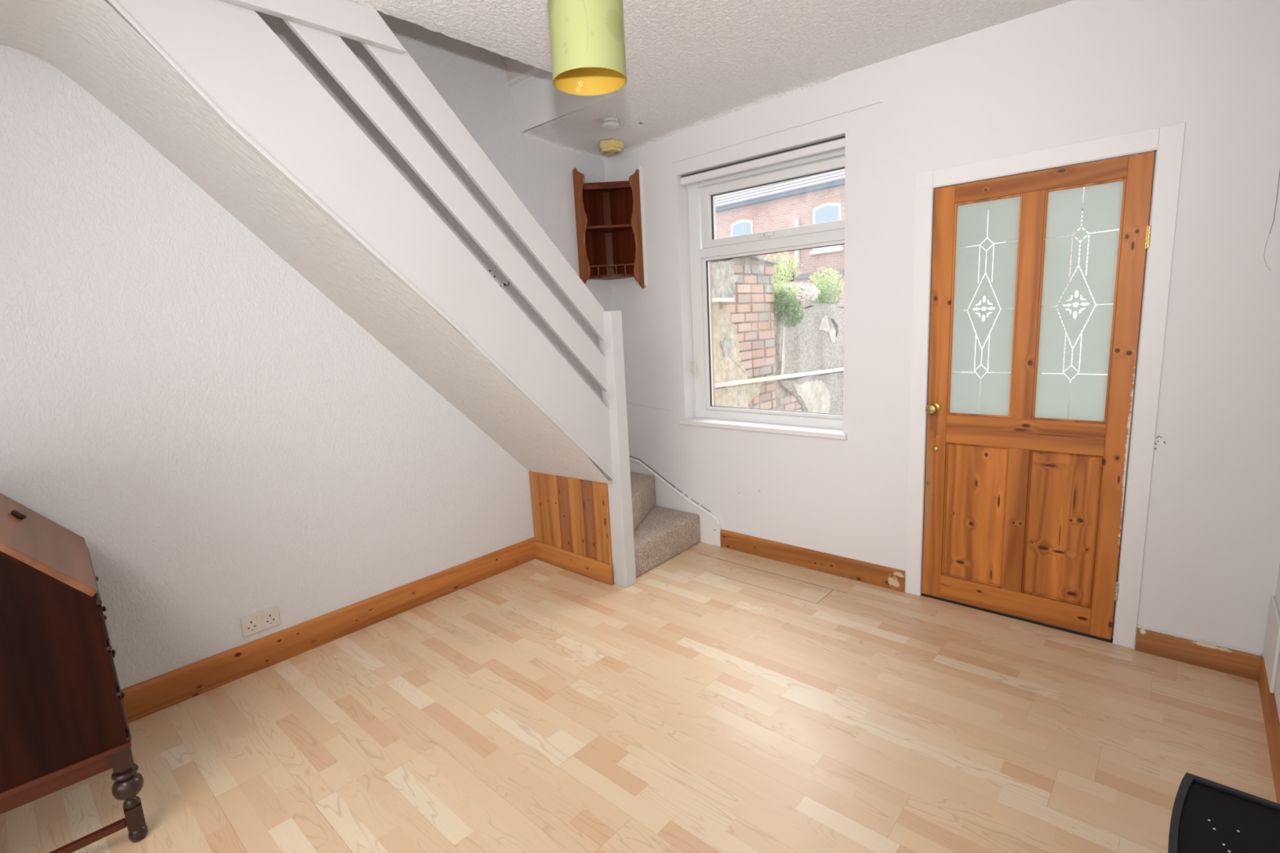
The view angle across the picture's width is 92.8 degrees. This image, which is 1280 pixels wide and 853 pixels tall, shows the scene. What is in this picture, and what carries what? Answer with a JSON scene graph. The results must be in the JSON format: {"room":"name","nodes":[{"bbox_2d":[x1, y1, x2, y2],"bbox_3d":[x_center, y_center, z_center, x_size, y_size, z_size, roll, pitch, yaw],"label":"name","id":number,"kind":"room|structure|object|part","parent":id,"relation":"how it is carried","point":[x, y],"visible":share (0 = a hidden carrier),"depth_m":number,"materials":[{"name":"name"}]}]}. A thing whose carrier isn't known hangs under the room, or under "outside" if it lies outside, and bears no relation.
{"room":"living room","nodes":[
{"label":"living room","id":0,"kind":"room"},
{"bbox_2d":[0,10,613,689],"bbox_3d":[-1.699,-1.325,2.514,0.126,5.000,4.520,6,13,42],"label":"wall","id":1,"kind":"structure","parent":0,"point":[224,442],"depth_m":2.52,"materials":[{"name":"white paint"}]},
{"bbox_2d":[240,605,279,636],"bbox_3d":[-1.679,0.863,2.698,0.012,0.086,0.146,6,13,42],"label":"socket","id":2,"kind":"object","parent":1,"relation":"attached to","point":[252,624],"visible":1,"depth_m":2.69,"materials":[{"name":"beige plastic"}]},
{"bbox_2d":[120,537,535,723],"bbox_3d":[-1.806,1.040,2.572,0.018,0.137,3.458,6,13,42],"label":"baseboard","id":3,"kind":"structure","parent":1,"relation":"attached to","point":[144,699],"depth_m":2.83,"materials":[{"name":"brown wood"}]},
{"bbox_2d":[504,56,535,81],"bbox_3d":[-1.270,-2.679,2.111,0.950,2.440,2.540,6,13,42],"label":"wall","id":4,"kind":"structure","parent":0,"point":[514,68],"depth_m":3.36,"materials":[{"name":"grey paint"}]},
{"bbox_2d":[506,67,623,131],"bbox_3d":[-0.393,-1.800,3.236,0.800,0.246,0.163,6,13,42],"label":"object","id":5,"kind":"structure","parent":4,"relation":"attached to","point":[538,102],"depth_m":3.33,"materials":[{"name":"white paint"}]},
{"bbox_2d":[0,542,1276,852],"bbox_3d":[-0.320,1.228,1.806,3.477,0.120,4.500,6,13,42],"label":"floor","id":6,"kind":"structure","parent":0,"point":[721,700],"depth_m":2.14,"materials":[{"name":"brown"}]},
{"bbox_2d":[0,493,148,852],"bbox_3d":[-1.856,0.710,1.807,0.444,1.055,0.668,-12,14,-43],"label":"desk","id":7,"kind":"object","parent":6,"relation":"on","point":[64,723],"visible":1,"depth_m":1.65,"materials":[{"name":"mahogany"},{"name":"dark oak"}]},
{"bbox_3d":[-1.884,0.267,1.848,0.040,0.040,0.016,7,54,45],"label":"lid pull","id":8,"kind":"part","parent":7,"relation":"part of","materials":[{"name":"brown wood"}]},
{"bbox_3d":[-1.808,0.316,1.805,0.230,0.279,0.663,-12,14,-43],"label":"lid","id":9,"kind":"part","parent":7,"relation":"part of","materials":[{"name":"brown wood"}]},
{"bbox_3d":[-1.646,0.592,1.554,0.420,0.717,0.014,-12,14,-43],"label":"panel","id":10,"kind":"part","parent":7,"relation":"part of","materials":[{"name":"brown wood"}]},
{"bbox_3d":[-1.847,0.920,1.842,0.426,0.016,0.663,-12,14,-43],"label":"moulding","id":11,"kind":"part","parent":7,"relation":"part of","materials":[{"name":"brown wood"}]},
{"bbox_3d":[-1.719,0.458,1.911,0.012,0.012,0.648,-12,14,-43],"label":"moulding","id":12,"kind":"part","parent":7,"relation":"part of","materials":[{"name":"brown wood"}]},
{"bbox_3d":[-1.601,0.542,1.806,0.009,0.110,0.274,-12,14,-43],"label":"moulding","id":13,"kind":"part","parent":7,"relation":"part of","materials":[{"name":"brown wood"}]},
{"bbox_3d":[-1.592,0.542,1.804,0.018,0.020,0.020,-12,14,-43],"label":"drawer pull","id":14,"kind":"part","parent":7,"relation":"part of","materials":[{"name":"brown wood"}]},
{"bbox_3d":[-1.712,0.594,1.934,0.012,0.012,0.648,-12,14,-43],"label":"moulding","id":15,"kind":"part","parent":7,"relation":"part of","materials":[{"name":"brown wood"}]},
{"bbox_3d":[-1.594,0.679,1.830,0.009,0.110,0.274,-12,14,-43],"label":"moulding","id":16,"kind":"part","parent":7,"relation":"part of","materials":[{"name":"brown wood"}]},
{"bbox_3d":[-1.585,0.679,1.828,0.018,0.020,0.020,-12,14,-43],"label":"drawer pull","id":17,"kind":"part","parent":7,"relation":"part of","materials":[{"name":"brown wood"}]},
{"bbox_3d":[-1.705,0.732,1.958,0.012,0.012,0.648,-12,14,-43],"label":"moulding","id":18,"kind":"part","parent":7,"relation":"part of","materials":[{"name":"brown wood"}]},
{"bbox_3d":[-1.587,0.817,1.854,0.009,0.110,0.274,-12,14,-43],"label":"moulding","id":19,"kind":"part","parent":7,"relation":"part of","materials":[{"name":"brown wood"}]},
{"bbox_3d":[-1.698,0.872,1.983,0.012,0.012,0.648,-12,14,-43],"label":"moulding","id":20,"kind":"part","parent":7,"relation":"part of","materials":[{"name":"brown wood"}]},
{"bbox_3d":[-1.498,1.075,1.787,0.073,0.308,0.073,-12,14,-43],"label":"leg","id":21,"kind":"part","parent":7,"relation":"part of","materials":[{"name":"brown wood"}]},
{"bbox_2d":[0,0,721,587],"bbox_3d":[-1.309,-0.562,2.313,0.852,3.329,4.300,6,13,42],"label":"staircase","id":22,"kind":"structure","parent":6,"relation":"on","point":[209,85],"depth_m":2.33,"materials":[{"name":"white paint"}]},
{"bbox_3d":[-0.818,-1.004,2.385,0.024,1.983,1.800,6,13,42],"label":"rail","id":23,"kind":"part","parent":22,"relation":"part of","materials":[{"name":"white paint"}]},
{"bbox_3d":[-0.832,-1.269,2.338,0.024,1.995,1.800,6,13,42],"label":"handrail","id":24,"kind":"part","parent":22,"relation":"part of","materials":[{"name":"white paint"}]},
{"bbox_2d":[528,471,613,586],"bbox_3d":[-0.416,0.569,3.569,0.687,0.581,0.034,6,13,42],"label":"wood panel","id":25,"kind":"object","parent":22,"relation":"attached to","point":[571,516],"visible":0.98,"depth_m":3.54,"materials":[{"name":"brown wood"}]},
{"bbox_3d":[-0.406,0.799,3.597,0.674,0.118,0.014,6,13,42],"label":"skirting","id":26,"kind":"part","parent":25,"relation":"part of","materials":[{"name":"brown wood"}]},
{"bbox_3d":[-0.122,0.140,3.275,0.102,1.497,0.080,6,13,42],"label":"newel post","id":27,"kind":"part","parent":22,"relation":"part of","materials":[{"name":"white paint"}]},
{"bbox_3d":[0.176,0.415,4.094,0.845,0.348,0.016,6,13,42],"label":"string moulding","id":28,"kind":"part","parent":22,"relation":"part of","materials":[{"name":"white paint"}]},
{"bbox_2d":[1168,772,1279,852],"bbox_3d":[1.079,0.992,1.089,0.236,0.450,0.455,6,13,42],"label":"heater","id":29,"kind":"object","parent":6,"relation":"on","point":[1208,816],"visible":1,"depth_m":1.16,"materials":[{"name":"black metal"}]},
{"bbox_2d":[351,0,1072,161],"bbox_3d":[-0.421,-1.416,1.382,3.277,0.280,4.400,6,13,42],"label":"ceiling","id":30,"kind":"structure","parent":0,"point":[690,64],"depth_m":2.52,"materials":[{"name":"paint"}]},
{"bbox_2d":[547,0,626,95],"bbox_3d":[-0.148,-1.171,1.621,0.201,0.472,0.201,6,13,42],"label":"pendant lamp","id":31,"kind":"object","parent":30,"relation":"hanging from","point":[588,47],"visible":1,"depth_m":1.57,"materials":[{"name":"yellow"}]},
{"bbox_2d":[583,0,587,51],"bbox_3d":[-0.155,-1.068,1.542,0.076,0.226,0.007,-2,10,7],"label":"flower","id":32,"kind":"object","parent":31,"relation":"on","point":[585,2],"depth_m":1.55,"materials":[{"name":"fabric"}]},
{"bbox_2d":[604,9,622,41],"bbox_3d":[-0.064,-1.044,1.586,0.007,0.077,0.076,4,12,36],"label":"flower","id":33,"kind":"object","parent":31,"relation":"on","point":[613,18],"depth_m":1.58,"materials":[{"name":"fabric"}]},
{"bbox_2d":[601,117,618,129],"bbox_3d":[-0.164,-1.678,3.380,0.096,0.048,0.096,6,13,42],"label":"smoke detector","id":34,"kind":"object","parent":30,"relation":"attached to","point":[609,123],"visible":1,"depth_m":3.35,"materials":[{"name":"white plastic"}]},
{"bbox_2d":[598,138,623,155],"bbox_3d":[-0.179,-1.714,3.736,0.150,0.068,0.160,6,13,42],"label":"smoke detector","id":35,"kind":"object","parent":30,"relation":"attached to","point":[606,147],"visible":1,"depth_m":3.69,"materials":[{"name":"yellow plastic"}]},
{"bbox_2d":[709,261,715,405],"bbox_3d":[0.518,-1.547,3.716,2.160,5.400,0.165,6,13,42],"label":"window frame","id":36,"kind":"structure","parent":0,"point":[710,274],"depth_m":4.05,"materials":[{"name":"white plastic"}]},
{"bbox_2d":[604,0,1279,666],"bbox_3d":[1.109,-0.459,3.137,3.377,2.800,0.113,6,13,42],"label":"wall","id":37,"kind":"structure","parent":0,"point":[1074,71],"depth_m":2.47,"materials":[{"name":"white paint"}]},
{"bbox_2d":[572,165,646,288],"bbox_3d":[-0.190,-1.259,3.887,0.320,0.758,0.292,6,13,42],"label":"corner shelf","id":38,"kind":"object","parent":37,"relation":"attached to","point":[610,220],"visible":0.98,"depth_m":3.94,"materials":[{"name":"brown wood"}]},
{"bbox_3d":[-0.367,-1.258,3.856,0.097,0.730,0.012,6,13,42],"label":"panel","id":39,"kind":"part","parent":38,"relation":"part of","materials":[{"name":"brown wood"}]},
{"bbox_3d":[-0.303,-1.261,3.996,0.006,0.575,0.277,6,13,42],"label":"panel","id":40,"kind":"part","parent":38,"relation":"part of","materials":[{"name":"brown wood"}]},
{"bbox_3d":[-0.209,-1.526,3.849,0.292,0.017,0.274,6,13,42],"label":"shelf","id":41,"kind":"part","parent":38,"relation":"part of","materials":[{"name":"brown wood"}]},
{"bbox_3d":[-0.205,-1.498,3.800,0.299,0.025,0.004,-3,10,0],"label":"rail","id":42,"kind":"part","parent":38,"relation":"part of","materials":[{"name":"brown wood"}]},
{"bbox_3d":[-0.211,-1.276,4.069,0.032,0.570,0.032,6,13,42],"label":"corner post","id":43,"kind":"part","parent":38,"relation":"part of","materials":[{"name":"brown wood"}]},
{"bbox_3d":[-0.196,-1.272,3.894,0.292,0.016,0.274,6,13,42],"label":"shelf","id":44,"kind":"part","parent":38,"relation":"part of","materials":[{"name":"brown wood"}]},
{"bbox_3d":[-0.181,-0.972,3.946,0.292,0.016,0.274,6,13,42],"label":"shelf","id":45,"kind":"part","parent":38,"relation":"part of","materials":[{"name":"brown wood"}]},
{"bbox_3d":[-0.181,-1.028,3.882,0.299,0.008,0.004,-3,10,0],"label":"gallery rail","id":46,"kind":"part","parent":38,"relation":"part of","materials":[{"name":"brown wood"}]},
{"bbox_3d":[-0.102,-1.272,3.997,0.290,0.575,0.006,6,13,42],"label":"panel","id":47,"kind":"part","parent":38,"relation":"part of","materials":[{"name":"brown wood"}]},
{"bbox_3d":[-0.020,-1.250,3.865,0.012,0.732,0.097,6,13,42],"label":"panel","id":48,"kind":"part","parent":38,"relation":"part of","materials":[{"name":"brown wood"}]},
{"bbox_2d":[686,193,836,429],"bbox_3d":[0.762,-0.761,3.509,1.320,1.700,0.065,6,13,42],"label":"trim","id":49,"kind":"structure","parent":37,"relation":"attached to","point":[686,193],"depth_m":3.87,"materials":[{"name":"white paint"}]},
{"bbox_2d":[679,148,847,439],"bbox_3d":[0.706,-0.732,3.478,1.154,1.516,0.195,6,13,42],"label":"window","id":50,"kind":"structure","parent":37,"relation":"in","point":[704,247],"depth_m":3.58,"materials":[{"name":"white plastic"}]},
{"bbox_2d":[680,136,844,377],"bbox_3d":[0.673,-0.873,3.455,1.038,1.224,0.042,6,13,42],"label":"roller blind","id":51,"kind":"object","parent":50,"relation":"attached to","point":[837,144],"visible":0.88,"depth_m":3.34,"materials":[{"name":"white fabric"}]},
{"bbox_3d":[0.309,-0.925,3.767,0.004,1.100,0.004,6,13,42],"label":"cord","id":52,"kind":"part","parent":51,"relation":"part of","materials":[{"name":"beige plastic"}]},
{"bbox_3d":[0.314,-0.924,3.763,0.004,1.100,0.004,6,13,42],"label":"cord","id":53,"kind":"part","parent":51,"relation":"part of","materials":[{"name":"beige plastic"}]},
{"bbox_3d":[0.346,-0.359,3.858,0.016,0.108,0.015,6,13,42],"label":"cord pull","id":54,"kind":"part","parent":51,"relation":"part of","materials":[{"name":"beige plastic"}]},
{"bbox_3d":[0.705,0.003,3.599,1.107,0.028,0.132,6,13,42],"label":"sill","id":55,"kind":"part","parent":50,"relation":"part of","materials":[{"name":"white paint"}]},
{"bbox_3d":[0.711,-1.067,3.397,0.085,0.026,0.028,6,13,42],"label":"handle","id":56,"kind":"part","parent":50,"relation":"part of","materials":[{"name":"white plastic"}]},
{"bbox_3d":[0.761,-1.224,3.386,0.985,0.345,0.073,6,13,42],"label":"sash","id":57,"kind":"part","parent":50,"relation":"part of","materials":[{"name":"white plastic"}]},
{"bbox_2d":[720,528,905,592],"bbox_3d":[0.936,0.752,3.494,1.130,0.112,0.015,6,13,42],"label":"baseboard","id":58,"kind":"structure","parent":37,"relation":"attached to","point":[893,579],"depth_m":3.43,"materials":[{"name":"brown wood"}]},
{"bbox_2d":[921,151,1155,639],"bbox_3d":[1.656,-0.082,2.648,0.773,1.947,0.104,6,13,42],"label":"door","id":59,"kind":"structure","parent":37,"relation":"in","point":[1024,500],"depth_m":2.63,"materials":[{"name":"brown wood"}]},
{"bbox_3d":[1.379,-0.084,2.873,0.052,0.052,0.064,6,13,42],"label":"knob","id":60,"kind":"part","parent":59,"relation":"part of","materials":[{"name":"gold metal"}]},
{"bbox_3d":[1.570,0.412,2.865,0.261,0.668,0.014,6,13,42],"label":"panel moulding","id":61,"kind":"part","parent":59,"relation":"part of","materials":[{"name":"brown wood"}]},
{"bbox_3d":[1.577,0.410,2.873,0.261,0.668,0.015,6,13,42],"label":"panel","id":62,"kind":"part","parent":59,"relation":"part of","materials":[{"name":"brown wood"}]},
{"bbox_2d":[960,208,1006,377],"bbox_3d":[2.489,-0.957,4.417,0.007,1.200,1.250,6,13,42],"label":"decoration","id":63,"kind":"object","parent":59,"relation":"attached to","point":[983,308],"depth_m":4.43,"materials":[{"name":"white glass"}]},
{"bbox_3d":[1.527,-0.515,2.708,0.253,0.941,0.001,6,13,42],"label":"glass pane","id":64,"kind":"part","parent":59,"relation":"part of","materials":[{"name":"white glass"}]},
{"bbox_3d":[1.723,0.811,2.829,0.599,0.120,0.040,6,13,42],"label":"rail","id":65,"kind":"part","parent":59,"relation":"part of","materials":[{"name":"brown wood"}]},
{"bbox_3d":[1.683,0.030,2.692,0.599,0.133,0.040,6,13,42],"label":"lock rail","id":66,"kind":"part","parent":59,"relation":"part of","materials":[{"name":"brown wood"}]},
{"bbox_3d":[1.630,-1.007,2.511,0.599,0.077,0.040,6,13,42],"label":"rail","id":67,"kind":"part","parent":59,"relation":"part of","materials":[{"name":"brown wood"}]},
{"bbox_3d":[1.822,0.439,2.640,0.259,0.668,0.014,6,13,42],"label":"panel moulding","id":68,"kind":"part","parent":59,"relation":"part of","materials":[{"name":"brown wood"}]},
{"bbox_3d":[1.830,0.437,2.648,0.259,0.668,0.015,6,13,42],"label":"panel","id":69,"kind":"part","parent":59,"relation":"part of","materials":[{"name":"brown wood"}]},
{"bbox_3d":[1.779,-0.489,2.483,0.251,0.941,0.001,6,13,42],"label":"glass pane","id":70,"kind":"part","parent":59,"relation":"part of","materials":[{"name":"white glass"}]},
{"bbox_2d":[1046,204,1113,381],"bbox_3d":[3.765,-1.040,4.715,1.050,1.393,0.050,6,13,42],"label":"decoration","id":71,"kind":"object","parent":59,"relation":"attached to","point":[1076,292],"visible":0.02,"depth_m":4.93,"materials":[{"name":"grey frosted glass"}]},
{"bbox_2d":[904,122,1186,648],"bbox_3d":[1.686,-0.122,2.688,0.921,2.048,0.108,6,13,42],"label":"trim","id":72,"kind":"structure","parent":37,"relation":"attached to","point":[1166,142],"depth_m":2.46,"materials":[{"name":"white"}]},
{"bbox_2d":[1135,627,1261,680],"bbox_3d":[2.177,0.886,2.389,0.357,0.103,0.015,6,13,42],"label":"baseboard","id":73,"kind":"structure","parent":37,"relation":"attached to","point":[1233,662],"depth_m":2.38,"materials":[{"name":"brown wood"}]},
{"bbox_2d":[952,186,1084,418],"bbox_3d":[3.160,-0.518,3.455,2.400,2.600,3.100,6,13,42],"label":"door glass pattern","id":74,"kind":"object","parent":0,"point":[1083,187],"depth_m":4.83,"materials":[{"name":"white glass"}]},
{"bbox_2d":[1274,562,1279,721],"bbox_3d":[0.841,-0.019,0.401,0.120,2.700,4.400,6,13,42],"label":"wall","id":75,"kind":"structure","parent":0,"point":[1277,691],"depth_m":2.02,"materials":[{"name":"white paint"}]},
{"bbox_2d":[1257,657,1279,804],"bbox_3d":[0.890,1.245,0.707,0.015,0.103,4.264,6,13,42],"label":"baseboard","id":76,"kind":"structure","parent":75,"relation":"attached to","point":[1272,723],"depth_m":1.95,"materials":[{"name":"brown wood"}]},
{"bbox_2d":[1262,595,1279,693],"bbox_3d":[2.212,0.756,2.130,0.011,0.236,0.296,6,13,42],"label":"trim","id":77,"kind":"structure","parent":75,"relation":"attached to","point":[1271,653],"depth_m":2.09,"materials":[{"name":"white paint"}]},
{"label":"outside","id":78,"kind":"structure","parent":0,"visible":0},
{"bbox_2d":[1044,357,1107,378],"bbox_3d":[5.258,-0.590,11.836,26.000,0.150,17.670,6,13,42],"label":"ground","id":79,"kind":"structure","parent":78,"point":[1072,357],"depth_m":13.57,"materials":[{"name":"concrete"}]},
{"bbox_2d":[711,255,844,413],"bbox_3d":[1.980,-0.749,6.910,0.305,2.185,6.174,6,13,42],"label":"wall","id":80,"kind":"structure","parent":79,"relation":"on","point":[750,341],"depth_m":5.86,"materials":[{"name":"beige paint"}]},
{"bbox_2d":[711,297,733,302],"bbox_3d":[0.492,-1.024,4.947,0.070,0.032,0.885,6,13,42],"label":"ledge","id":81,"kind":"object","parent":80,"relation":"attached to","point":[713,300],"visible":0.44,"depth_m":5.12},
{"bbox_2d":[714,367,843,387],"bbox_3d":[2.229,-0.644,6.954,0.025,0.240,5.200,6,13,42],"label":"batten","id":82,"kind":"object","parent":80,"relation":"attached to","point":[719,384],"visible":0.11,"depth_m":5.91,"materials":[{"name":"white wood"}]},
{"bbox_2d":[766,251,803,288],"bbox_3d":[1.498,-1.553,6.513,0.375,0.634,0.782,6,13,42],"label":"shrub","id":83,"kind":"object","parent":80,"relation":"on","point":[789,268],"visible":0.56,"depth_m":6.44,"materials":[{"name":"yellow plant"}]},
{"bbox_3d":[1.481,-1.500,6.505,0.251,0.536,0.488,6,13,42],"label":"stem","id":84,"kind":"part","parent":83,"relation":"part of","materials":[{"name":"yellow"}]},
{"bbox_2d":[771,280,807,327],"bbox_3d":[1.452,-1.210,6.038,0.327,0.463,0.540,6,13,42],"label":"plant","id":85,"kind":"object","parent":80,"relation":"on","point":[783,302],"visible":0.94,"depth_m":5.95,"materials":[{"name":"green plant"}]},
{"bbox_2d":[776,281,821,304],"bbox_3d":[1.611,-1.354,6.321,0.376,0.300,0.826,6,13,42],"label":"flowering plant","id":86,"kind":"object","parent":80,"relation":"on","point":[803,293],"visible":0.53,"depth_m":6.32,"materials":[{"name":"pink plant"}]},
{"bbox_3d":[1.711,-1.361,6.411,0.109,0.272,0.521,6,13,42],"label":"stem","id":87,"kind":"part","parent":86,"relation":"part of","materials":[{"name":"white"}]},
{"bbox_2d":[808,266,844,304],"bbox_3d":[2.140,-1.591,7.018,0.351,0.492,0.716,6,13,42],"label":"shrub","id":88,"kind":"object","parent":80,"relation":"on","point":[824,295],"visible":0.9,"depth_m":6.94,"materials":[{"name":"green plant"}]},
{"bbox_2d":[779,269,795,284],"bbox_3d":[1.761,-0.785,7.282,0.190,2.150,0.190,6,13,42],"label":"shrub","id":89,"kind":"object","parent":79,"relation":"on","point":[793,273],"visible":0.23,"depth_m":7.05,"materials":[{"name":"green plant"}]},
{"bbox_2d":[773,269,844,304],"bbox_3d":[5.526,-3.188,18.400,3.150,2.680,4.600,-12,13,-41],"label":"outbuilding","id":90,"kind":"structure","parent":79,"relation":"on","point":[803,277],"depth_m":16.67,"materials":[{"name":"brick"}]},
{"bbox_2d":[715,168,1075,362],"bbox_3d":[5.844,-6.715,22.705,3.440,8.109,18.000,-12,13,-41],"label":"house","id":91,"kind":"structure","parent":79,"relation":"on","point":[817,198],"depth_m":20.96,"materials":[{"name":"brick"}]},
{"bbox_3d":[3.791,-6.939,22.694,0.015,1.300,0.840,-12,13,-41],"label":"pane","id":92,"kind":"part","parent":91,"relation":"part of","materials":[{"name":"blue"}]},
{"bbox_3d":[6.197,-5.829,20.231,0.150,0.120,1.200,-12,13,-41],"label":"stone sill","id":93,"kind":"part","parent":91,"relation":"part of","materials":[{"name":"white stone"}]},
{"bbox_3d":[6.159,-6.606,20.097,0.015,1.300,0.860,-12,13,-41],"label":"pane","id":94,"kind":"part","parent":91,"relation":"part of","materials":[{"name":"blue"}]}
]}

